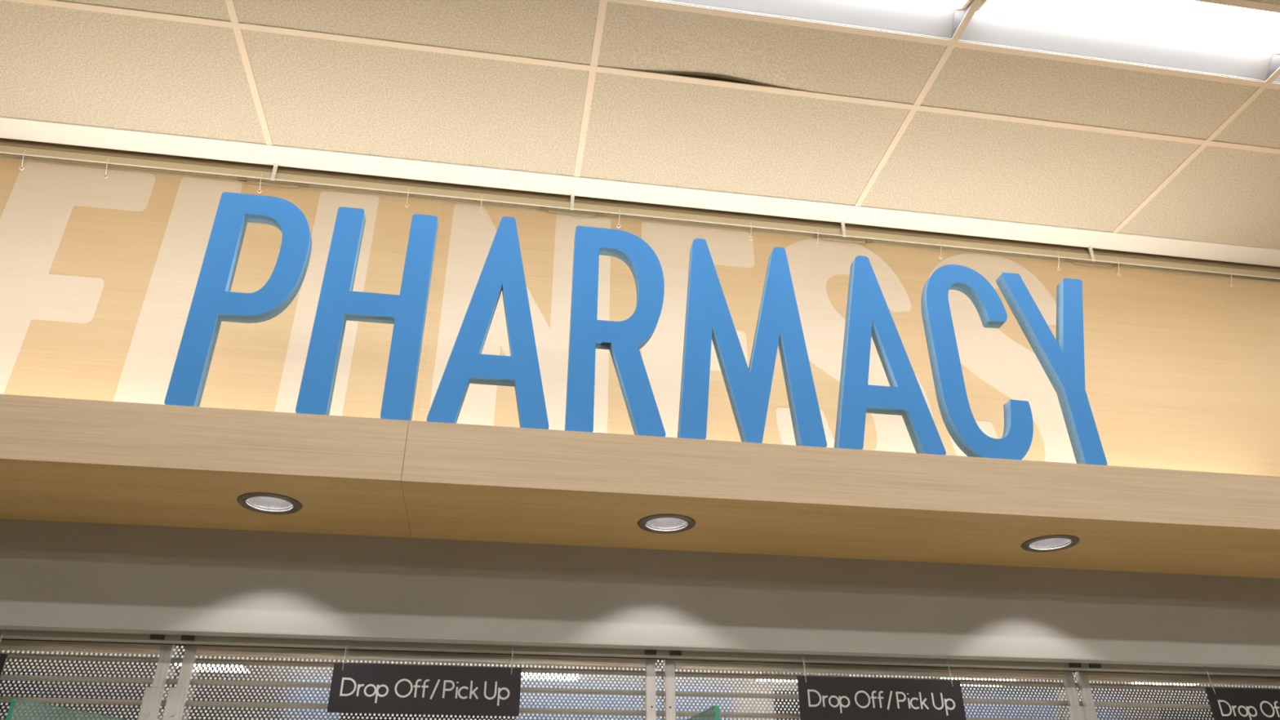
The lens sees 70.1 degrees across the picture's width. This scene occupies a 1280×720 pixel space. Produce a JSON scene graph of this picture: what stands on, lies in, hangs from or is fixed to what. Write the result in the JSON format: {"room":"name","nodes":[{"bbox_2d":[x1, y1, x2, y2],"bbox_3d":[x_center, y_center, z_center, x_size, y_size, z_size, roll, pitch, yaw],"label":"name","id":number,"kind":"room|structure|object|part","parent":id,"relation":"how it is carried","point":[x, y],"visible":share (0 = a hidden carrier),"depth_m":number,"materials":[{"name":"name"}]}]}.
{"room":"pharmacy","nodes":[
{"label":"pharmacy","id":0,"kind":"room"},
{"bbox_2d":[0,696,1051,719],"bbox_3d":[-0.455,4.489,7.910,19.000,2.950,0.100,4,-29,-8],"label":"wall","id":1,"kind":"structure","parent":0,"point":[1,704],"depth_m":8.06,"materials":[{"name":"white"}]},
{"bbox_2d":[2,155,1273,281],"bbox_3d":[0.488,0.947,3.179,19.000,4.600,0.205,4,-29,-8],"label":"wall","id":2,"kind":"structure","parent":0,"point":[2,156],"depth_m":3.92,"materials":[{"name":"grey paint"}]},
{"bbox_2d":[0,115,1279,281],"bbox_3d":[0.493,-0.644,4.003,19.000,0.218,0.044,4,-29,-8],"label":"ceiling trim","id":3,"kind":"structure","parent":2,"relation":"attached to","point":[11,148],"depth_m":3.89,"materials":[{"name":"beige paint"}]},
{"bbox_2d":[0,150,68,338],"bbox_3d":[-2.953,-0.265,3.158,1.447,1.339,0.031,4,-29,-8],"label":"panel","id":4,"kind":"object","parent":3,"relation":"hanging from","point":[28,188],"visible":1,"depth_m":3.44,"materials":[{"name":"brown wood"}]},
{"bbox_2d":[0,158,444,421],"bbox_3d":[-1.522,-0.156,3.361,1.452,1.339,0.031,4,-29,-8],"label":"panel","id":5,"kind":"object","parent":3,"relation":"hanging from","point":[100,311],"visible":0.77,"depth_m":3.38,"materials":[{"name":"brown wood"}]},
{"bbox_2d":[417,195,795,445],"bbox_3d":[-0.089,-0.046,3.565,1.450,1.339,0.031,4,-29,-8],"label":"panel","id":6,"kind":"object","parent":3,"relation":"hanging from","point":[740,257],"visible":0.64,"depth_m":3.64,"materials":[{"name":"brown wood"}]},
{"bbox_2d":[782,228,1144,467],"bbox_3d":[1.339,0.063,3.768,1.442,1.339,0.031,4,-29,-8],"label":"panel","id":7,"kind":"object","parent":3,"relation":"hanging from","point":[999,366],"visible":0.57,"depth_m":3.85,"materials":[{"name":"brown wood"}]},
{"bbox_2d":[1086,258,1279,476],"bbox_3d":[2.763,0.171,3.971,1.443,1.339,0.031,4,-29,-8],"label":"panel","id":8,"kind":"object","parent":3,"relation":"hanging from","point":[1196,356],"visible":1,"depth_m":4.01,"materials":[{"name":"brown wood"}]},
{"bbox_2d":[0,0,1279,248],"bbox_3d":[1.545,-3.793,-1.702,19.000,0.041,12.955,4,-29,-8],"label":"ceiling","id":9,"kind":"structure","parent":0,"point":[648,91],"depth_m":3.41,"materials":[{"name":"tile"}]},
{"bbox_2d":[653,0,973,39],"bbox_3d":[0.508,-1.260,2.968,1.192,0.105,0.284,4,-29,-8],"label":"ceiling light","id":10,"kind":"object","parent":9,"relation":"attached to","point":[937,19],"visible":1,"depth_m":3.08,"materials":[{"name":"grey paint"}]},
{"bbox_2d":[958,0,1279,81],"bbox_3d":[1.710,-1.169,3.139,1.192,0.105,0.284,4,-29,-8],"label":"ceiling light","id":11,"kind":"object","parent":9,"relation":"attached to","point":[1184,35],"visible":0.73,"depth_m":3.16,"materials":[{"name":"grey paint"}]},
{"bbox_2d":[1271,75,1279,83],"bbox_3d":[2.912,-1.077,3.310,1.192,0.105,0.284,4,-29,-8],"label":"ceiling light","id":12,"kind":"object","parent":9,"relation":"attached to","point":[1277,80],"visible":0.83,"depth_m":3.33,"materials":[{"name":"grey paint"}]},
{"bbox_2d":[0,518,1279,665],"bbox_3d":[0.518,0.805,3.047,19.000,0.328,0.063,4,-29,-8],"label":"wall header","id":13,"kind":"structure","parent":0,"point":[53,573],"depth_m":2.92,"materials":[{"name":"grey paint"}]},
{"bbox_2d":[0,628,7,677],"bbox_3d":[-2.083,0.849,2.553,0.558,0.211,0.013,4,-29,-8],"label":"hanging sign","id":14,"kind":"object","parent":13,"relation":"hanging from","point":[2,656],"visible":1,"depth_m":2.60,"materials":[{"name":"grey plastic"}]},
{"bbox_2d":[0,649,159,719],"bbox_3d":[-1.690,0.969,2.713,0.448,0.194,0.005,4,-29,-8],"label":"shutter","id":15,"kind":"object","parent":13,"relation":"attached to","point":[25,655],"depth_m":2.72,"materials":[{"name":"silver metal"}]},
{"bbox_2d":[182,655,645,719],"bbox_3d":[-0.673,1.043,2.860,1.398,0.185,0.005,4,-29,-8],"label":"shutter","id":16,"kind":"object","parent":13,"relation":"attached to","point":[527,690],"depth_m":2.83,"materials":[{"name":"silver metal"}]},
{"bbox_2d":[326,639,521,715],"bbox_3d":[-0.640,0.959,2.758,0.558,0.211,0.013,4,-29,-8],"label":"hanging sign","id":17,"kind":"object","parent":13,"relation":"hanging from","point":[354,687],"visible":1,"depth_m":2.74,"materials":[{"name":"grey plastic"}]},
{"bbox_2d":[0,394,1279,578],"bbox_3d":[0.549,0.506,2.990,19.000,0.180,0.680,4,-29,-8],"label":"ledge","id":18,"kind":"object","parent":13,"relation":"attached to","point":[62,460],"visible":0.89,"depth_m":2.68,"materials":[{"name":"brown wood"}]},
{"bbox_2d":[164,191,311,406],"bbox_3d":[-1.156,-0.179,2.689,0.286,0.734,0.044,4,-29,-8],"label":"sign letter","id":19,"kind":"object","parent":18,"relation":"on","point":[213,302],"visible":0.92,"depth_m":2.69,"materials":[{"name":"blue plastic"}]},
{"bbox_2d":[236,492,302,514],"bbox_3d":[-1.066,0.376,2.648,0.180,0.096,0.180,4,-29,-8],"label":"recessed light","id":20,"kind":"object","parent":18,"relation":"attached to","point":[260,502],"visible":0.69,"depth_m":2.67,"materials":[{"name":"silver metal"}]},
{"bbox_2d":[295,206,438,420],"bbox_3d":[-0.803,-0.145,2.736,0.315,0.720,0.044,4,-29,-8],"label":"sign letter","id":21,"kind":"object","parent":18,"relation":"on","point":[338,303],"visible":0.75,"depth_m":2.71,"materials":[{"name":"blue plastic"}]},
{"bbox_2d":[426,216,548,429],"bbox_3d":[-0.436,-0.128,2.794,0.345,0.744,0.044,4,-29,-8],"label":"sign letter","id":22,"kind":"object","parent":18,"relation":"on","point":[503,271],"visible":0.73,"depth_m":2.72,"materials":[{"name":"blue plastic"}]},
{"bbox_2d":[564,226,666,436],"bbox_3d":[-0.072,-0.096,2.844,0.297,0.735,0.044,4,-29,-8],"label":"sign letter","id":23,"kind":"object","parent":18,"relation":"on","point":[624,340],"visible":0.85,"depth_m":2.81,"materials":[{"name":"blue plastic"}]},
{"bbox_2d":[637,513,695,533],"bbox_3d":[0.081,0.464,2.812,0.180,0.096,0.180,4,-29,-8],"label":"recessed light","id":24,"kind":"object","parent":18,"relation":"attached to","point":[665,523],"visible":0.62,"depth_m":2.83,"materials":[{"name":"silver metal"}]},
{"bbox_2d":[677,238,826,447],"bbox_3d":[0.336,-0.063,2.901,0.451,0.731,0.044,4,-29,-8],"label":"sign letter","id":25,"kind":"object","parent":18,"relation":"on","point":[708,318],"visible":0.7,"depth_m":2.85,"materials":[{"name":"blue plastic"}]},
{"bbox_2d":[834,255,946,454],"bbox_3d":[0.764,-0.027,2.960,0.344,0.723,0.044,4,-29,-8],"label":"sign letter","id":26,"kind":"object","parent":18,"relation":"on","point":[868,314],"visible":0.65,"depth_m":2.89,"materials":[{"name":"blue plastic"}]},
{"bbox_2d":[920,264,1033,459],"bbox_3d":[1.103,-0.002,3.009,0.295,0.724,0.044,4,-29,-8],"label":"sign letter","id":27,"kind":"object","parent":18,"relation":"on","point":[957,417],"visible":0.97,"depth_m":2.95,"materials":[{"name":"blue plastic"}]},
{"bbox_2d":[1020,534,1079,552],"bbox_3d":[1.335,0.560,2.991,0.180,0.096,0.180,4,-29,-8],"label":"recessed light","id":28,"kind":"object","parent":18,"relation":"attached to","point":[1051,543],"visible":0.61,"depth_m":3.01,"materials":[{"name":"silver metal"}]},
{"bbox_2d":[995,272,1106,465],"bbox_3d":[1.406,0.027,3.049,0.304,0.712,0.044,4,-29,-8],"label":"sign letter","id":29,"kind":"object","parent":18,"relation":"on","point":[1061,358],"visible":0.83,"depth_m":3.06,"materials":[{"name":"blue plastic"}]},
{"bbox_2d":[0,624,1279,669],"bbox_3d":[0.518,0.950,2.968,19.000,0.002,0.062,4,-29,-8],"label":"trim","id":30,"kind":"structure","parent":13,"relation":"attached to","point":[14,627],"depth_m":2.88,"materials":[{"name":"grey metal"}]},
{"bbox_2d":[0,629,1279,677],"bbox_3d":[0.061,0.935,2.983,5.980,0.077,0.094,4,-29,-8],"label":"track","id":31,"kind":"object","parent":13,"relation":"attached to","point":[9,634],"visible":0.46,"depth_m":2.92,"materials":[{"name":"grey metal"}]},
{"bbox_2d":[675,669,1071,719],"bbox_3d":[0.801,1.143,3.076,1.390,0.157,0.005,4,-29,-8],"label":"shutter","id":32,"kind":"object","parent":13,"relation":"attached to","point":[735,695],"depth_m":3.05,"materials":[{"name":"silver metal"}]},
{"bbox_2d":[796,653,966,719],"bbox_3d":[0.780,1.067,2.960,0.558,0.211,0.013,4,-29,-8],"label":"hanging sign","id":33,"kind":"object","parent":13,"relation":"hanging from","point":[820,698],"visible":1,"depth_m":2.94,"materials":[{"name":"grey plastic"}]},
{"bbox_2d":[1088,680,1279,719],"bbox_3d":[1.958,1.219,3.248,0.755,0.129,0.005,4,-29,-8],"label":"shutter","id":34,"kind":"object","parent":13,"relation":"attached to","point":[1110,686],"depth_m":3.23,"materials":[{"name":"silver metal"}]},
{"bbox_2d":[1204,666,1279,719],"bbox_3d":[2.222,1.177,3.166,0.558,0.211,0.013,4,-29,-8],"label":"sign","id":35,"kind":"object","parent":13,"relation":"hanging from","point":[1225,704],"visible":1,"depth_m":3.13,"materials":[{"name":"grey plastic"}]},
{"bbox_2d":[0,645,1279,719],"bbox_3d":[0.011,1.866,6.045,19.000,0.050,5.770,4,-29,-8],"label":"ceiling","id":36,"kind":"structure","parent":0,"point":[177,646],"depth_m":7.57,"materials":[{"name":"white"}]},
{"bbox_2d":[174,663,252,672],"bbox_3d":[-3.096,2.224,6.611,0.480,0.020,0.300,4,-29,-8],"label":"recessed light","id":37,"kind":"object","parent":36,"relation":"in","point":[180,664],"visible":0.21,"depth_m":6.60,"materials":[{"name":"grey paint"}]},
{"bbox_2d":[521,672,581,680],"bbox_3d":[-0.857,2.385,6.912,0.810,0.020,0.300,4,-29,-8],"label":"recessed light","id":38,"kind":"object","parent":36,"relation":"in","point":[531,673],"visible":0.18,"depth_m":6.91,"materials":[{"name":"grey paint"}]},
{"bbox_2d":[753,679,797,682],"bbox_3d":[1.057,2.485,7.100,0.365,0.021,0.097,4,-29,-8],"label":"recessed light","id":39,"kind":"object","parent":36,"relation":"in","point":[776,680],"depth_m":7.08,"materials":[{"name":"grey paint"}]},
{"bbox_2d":[763,672,847,675],"bbox_3d":[1.243,2.356,6.866,0.652,0.021,0.052,4,-29,-8],"label":"recessed light","id":40,"kind":"object","parent":36,"relation":"in","point":[763,673],"depth_m":6.95,"materials":[{"name":"grey paint"}]},
{"bbox_2d":[933,676,1018,686],"bbox_3d":[2.607,2.532,7.191,0.650,0.020,0.300,4,-29,-8],"label":"recessed light","id":41,"kind":"object","parent":36,"relation":"in","point":[937,677],"visible":0.18,"depth_m":7.07,"materials":[{"name":"grey paint"}]},
{"bbox_3d":[2.607,2.530,7.193,0.650,0.014,0.300,4,-29,-8],"label":"frame","id":42,"kind":"part","parent":41,"relation":"part of","materials":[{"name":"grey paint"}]},
{"bbox_2d":[1128,682,1195,685],"bbox_3d":[4.181,2.550,7.229,0.570,0.020,0.160,4,-29,-8],"label":"recessed light","id":43,"kind":"object","parent":36,"relation":"in","point":[1129,682],"visible":0.04,"depth_m":7.24,"materials":[{"name":"grey paint"}]},
{"bbox_3d":[1.054,1.309,-0.988,19.000,0.050,19.200,4,-29,-8],"label":"floor","id":44,"kind":"structure","parent":0,"visible":0},
{"bbox_3d":[0.123,2.220,1.860,5.900,1.100,0.850,4,-29,-8],"label":"countertop","id":45,"kind":"structure","parent":44,"relation":"on","visible":0},
{"bbox_2d":[5,698,125,719],"bbox_3d":[-1.445,1.269,2.140,0.012,0.842,0.399,-6,-29,11],"label":"glass screen","id":46,"kind":"object","parent":45,"relation":"on","point":[12,703],"visible":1,"depth_m":2.19,"materials":[{"name":"teal"}]},
{"bbox_2d":[0,634,174,719],"bbox_3d":[-2.129,1.265,2.396,1.456,1.096,0.092,4,-29,-8],"label":"screen frame","id":47,"kind":"object","parent":45,"relation":"on","point":[153,696],"visible":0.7,"depth_m":2.73,"materials":[{"name":"metal"}]},
{"bbox_3d":[-2.139,0.825,2.679,1.386,0.034,0.018,4,-29,-8],"label":"rail","id":48,"kind":"part","parent":47,"relation":"part of","materials":[{"name":"metal"}]},
{"bbox_3d":[-1.440,1.085,2.651,0.052,0.256,0.005,4,-29,-8],"label":"lock plate","id":49,"kind":"part","parent":47,"relation":"part of","materials":[{"name":"metal"}]},
{"bbox_2d":[162,635,656,719],"bbox_3d":[-0.670,1.377,2.604,1.471,1.096,0.092,4,-29,-8],"label":"screen frame","id":50,"kind":"object","parent":45,"relation":"on","point":[177,696],"visible":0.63,"depth_m":2.86,"materials":[{"name":"metal"}]},
{"bbox_3d":[-1.378,1.089,2.660,0.044,0.256,0.005,4,-29,-8],"label":"lock plate","id":51,"kind":"part","parent":50,"relation":"part of","materials":[{"name":"metal"}]},
{"bbox_3d":[-0.668,0.937,2.889,1.391,0.034,0.018,4,-29,-8],"label":"rail","id":52,"kind":"part","parent":50,"relation":"part of","materials":[{"name":"metal"}]},
{"bbox_2d":[686,705,719,719],"bbox_3d":[0.165,1.385,2.379,0.012,0.863,0.381,6,-29,-11],"label":"glass screen","id":53,"kind":"object","parent":45,"relation":"on","point":[717,707],"visible":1,"depth_m":2.42,"materials":[{"name":"teal glass"}]},
{"bbox_2d":[664,650,1085,719],"bbox_3d":[0.807,1.490,2.814,1.456,1.096,0.092,4,-29,-8],"label":"screen frame","id":54,"kind":"object","parent":45,"relation":"on","point":[1076,711],"visible":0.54,"depth_m":3.08,"materials":[{"name":"metal"}]},
{"bbox_3d":[0.797,1.049,3.097,1.386,0.034,0.018,4,-29,-8],"label":"rail","id":55,"kind":"part","parent":54,"relation":"part of","materials":[{"name":"metal"}]},
{"bbox_3d":[1.496,1.305,3.071,0.052,0.265,0.005,4,-29,-8],"label":"lock plate","id":56,"kind":"part","parent":54,"relation":"part of","materials":[{"name":"metal"}]},
{"bbox_2d":[1075,663,1279,719],"bbox_3d":[2.251,1.600,3.020,1.466,1.096,0.092,4,-29,-8],"label":"screen frame","id":57,"kind":"object","parent":45,"relation":"on","point":[1083,677],"visible":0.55,"depth_m":3.23,"materials":[{"name":"metal"}]},
{"bbox_3d":[1.545,1.309,3.078,0.044,0.265,0.005,4,-29,-8],"label":"lock plate","id":58,"kind":"part","parent":57,"relation":"part of","materials":[{"name":"metal"}]},
{"bbox_3d":[2.252,1.160,3.304,1.386,0.034,0.018,4,-29,-8],"label":"rail","id":59,"kind":"part","parent":57,"relation":"part of","materials":[{"name":"metal"}]}
]}

